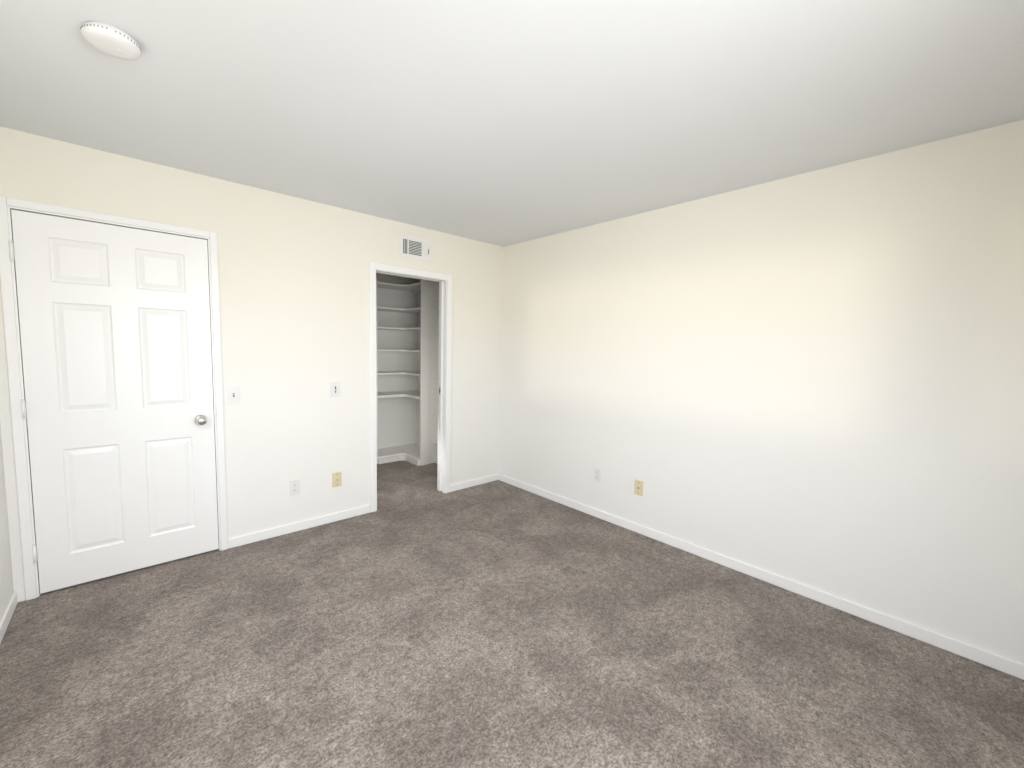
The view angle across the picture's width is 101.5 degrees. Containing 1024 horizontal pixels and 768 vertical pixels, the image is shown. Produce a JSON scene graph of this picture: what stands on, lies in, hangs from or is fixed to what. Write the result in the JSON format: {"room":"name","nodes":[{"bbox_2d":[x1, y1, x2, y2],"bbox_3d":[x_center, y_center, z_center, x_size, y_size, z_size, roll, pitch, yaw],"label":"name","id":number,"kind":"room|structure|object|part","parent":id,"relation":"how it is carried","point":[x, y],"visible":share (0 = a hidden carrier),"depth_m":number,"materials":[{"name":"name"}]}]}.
{"room":"empty bedroom","nodes":[
{"label":"empty bedroom","id":0,"kind":"room"},
{"bbox_2d":[0,426,13,620],"bbox_3d":[-1.909,0.036,1.268,0.115,2.440,5.900,-3,7,-42],"label":"wall","id":1,"kind":"structure","parent":0,"point":[6,584],"depth_m":2.11,"materials":[{"name":"beige paint"}]},
{"bbox_2d":[0,591,17,643],"bbox_3d":[-1.304,1.284,0.773,0.012,0.068,3.929,-3,7,-42],"label":"baseboard","id":2,"kind":"structure","parent":1,"relation":"attached to","point":[8,613],"depth_m":2.06,"materials":[{"name":"white paint"}]},
{"bbox_2d":[0,126,502,590],"bbox_3d":[-1.446,-0.123,3.260,3.493,2.440,0.115,-3,7,-42],"label":"wall","id":3,"kind":"structure","parent":0,"point":[293,272],"depth_m":3.03,"materials":[{"name":"beige paint"}]},
{"bbox_2d":[8,209,218,593],"bbox_3d":[-2.247,0.118,2.454,0.822,2.035,0.104,-3,7,-42],"label":"door","id":4,"kind":"structure","parent":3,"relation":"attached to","point":[115,333],"depth_m":2.42,"materials":[{"name":"white paint"}]},
{"bbox_3d":[-1.989,0.235,2.680,0.066,0.066,0.070,-3,7,-42],"label":"knob","id":5,"kind":"part","parent":4,"relation":"part of","materials":[{"name":"silver metal"}]},
{"bbox_2d":[0,196,227,600],"bbox_3d":[-2.285,0.092,2.502,0.908,2.101,0.131,-3,7,-42],"label":"door frame","id":6,"kind":"structure","parent":3,"relation":"attached to","point":[11,341],"depth_m":2.23,"materials":[{"name":"white paint"}]},
{"bbox_2d":[227,386,239,403],"bbox_3d":[-1.865,0.074,2.807,0.070,0.115,0.016,-3,7,-42],"label":"light switch","id":7,"kind":"object","parent":3,"relation":"attached to","point":[233,394],"visible":1,"depth_m":2.81,"materials":[{"name":"white plastic"}]},
{"bbox_2d":[14,473,498,601],"bbox_3d":[-1.389,1.061,3.353,3.378,0.068,0.012,-3,7,-42],"label":"baseboard","id":8,"kind":"structure","parent":3,"relation":"attached to","point":[278,531],"depth_m":3.19,"materials":[{"name":"white paint"}]},
{"bbox_2d":[289,479,299,495],"bbox_3d":[-1.617,0.770,3.115,0.070,0.115,0.008,-3,7,-42],"label":"electrical outlet","id":9,"kind":"object","parent":3,"relation":"attached to","point":[294,487],"visible":1,"depth_m":3.11,"materials":[{"name":"white plastic"}]},
{"bbox_2d":[330,382,339,396],"bbox_3d":[-1.374,0.043,3.257,0.072,0.118,0.012,-3,7,-42],"label":"light switch","id":10,"kind":"object","parent":3,"relation":"attached to","point":[334,389],"visible":1,"depth_m":3.25,"materials":[{"name":"white plastic"}]},
{"bbox_2d":[332,472,341,486],"bbox_3d":[-1.387,0.758,3.320,0.070,0.115,0.015,-3,7,-42],"label":"outlet","id":11,"kind":"object","parent":3,"relation":"attached to","point":[336,479],"visible":1,"depth_m":3.32,"materials":[{"name":"beige plastic"}]},
{"bbox_2d":[369,262,451,511],"bbox_3d":[-0.919,0.031,3.759,0.796,2.073,0.147,-3,7,-42],"label":"trim","id":12,"kind":"structure","parent":3,"relation":"attached to","point":[373,267],"depth_m":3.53,"materials":[{"name":"white paint"}]},
{"bbox_2d":[400,234,429,260],"bbox_3d":[-0.835,-1.173,3.617,0.286,0.180,0.017,-3,7,-42],"label":"air vent","id":13,"kind":"object","parent":3,"relation":"in","point":[414,248],"visible":1,"depth_m":3.62,"materials":[{"name":"white metal"}]},
{"bbox_2d":[438,282,443,490],"bbox_3d":[-0.673,0.043,3.986,0.039,1.998,0.031,-3,7,-42],"label":"door","id":14,"kind":"structure","parent":3,"relation":"attached to","point":[440,385],"depth_m":3.97,"materials":[{"name":"white paint"}]},
{"bbox_2d":[376,273,416,284],"bbox_3d":[-2.568,-0.263,4.569,3.378,2.440,0.115,-3,7,-42],"label":"wall","id":15,"kind":"structure","parent":0,"point":[393,279],"depth_m":5.36,"materials":[{"name":"paint"}]},
{"bbox_2d":[0,460,1023,767],"bbox_3d":[-0.649,1.231,2.552,3.608,0.100,5.900,-3,7,-42],"label":"floor","id":16,"kind":"structure","parent":0,"point":[416,620],"depth_m":1.88,"materials":[{"name":"grey carpet"}]},
{"bbox_2d":[376,279,438,465],"bbox_3d":[-1.065,-0.112,4.875,0.758,2.160,1.484,-3,7,-42],"label":"shelf unit","id":17,"kind":"object","parent":16,"relation":"on","point":[407,327],"visible":0.6,"depth_m":5.31,"materials":[{"name":"white wood"}]},
{"bbox_2d":[0,0,1023,246],"bbox_3d":[-0.589,-1.299,2.335,3.608,0.100,5.900,-3,7,-42],"label":"ceiling","id":18,"kind":"structure","parent":0,"point":[502,122],"depth_m":1.70,"materials":[{"name":"white paint"}]},
{"bbox_2d":[80,21,140,59],"bbox_3d":[-1.364,-1.166,1.427,0.150,0.046,0.150,-3,7,-42],"label":"smoke detector","id":19,"kind":"object","parent":18,"relation":"attached to","point":[110,40],"visible":1,"depth_m":1.40,"materials":[{"name":"white plastic"}]},
{"bbox_2d":[499,120,1023,663],"bbox_3d":[0.670,-0.104,3.619,0.115,2.440,5.900,-3,7,-42],"label":"wall","id":20,"kind":"structure","parent":0,"point":[815,380],"depth_m":2.38,"materials":[{"name":"beige paint"}]},
{"bbox_2d":[594,467,601,482],"bbox_3d":[0.720,0.767,3.525,0.008,0.115,0.070,-3,7,-42],"label":"electrical outlet","id":21,"kind":"object","parent":20,"relation":"attached to","point":[597,474],"visible":1,"depth_m":3.52,"materials":[{"name":"white plastic"}]},
{"bbox_2d":[634,479,642,495],"bbox_3d":[0.979,0.804,3.239,0.015,0.115,0.070,-3,7,-42],"label":"outlet plate","id":22,"kind":"object","parent":20,"relation":"attached to","point":[638,489],"visible":1,"depth_m":3.24,"materials":[{"name":"beige plastic"}]},
{"bbox_2d":[498,474,1023,679],"bbox_3d":[1.182,1.149,3.038,0.012,0.068,3.929,-3,7,-42],"label":"baseboard","id":23,"kind":"structure","parent":20,"relation":"attached to","point":[988,658],"depth_m":2.42,"materials":[{"name":"white paint"}]}
]}

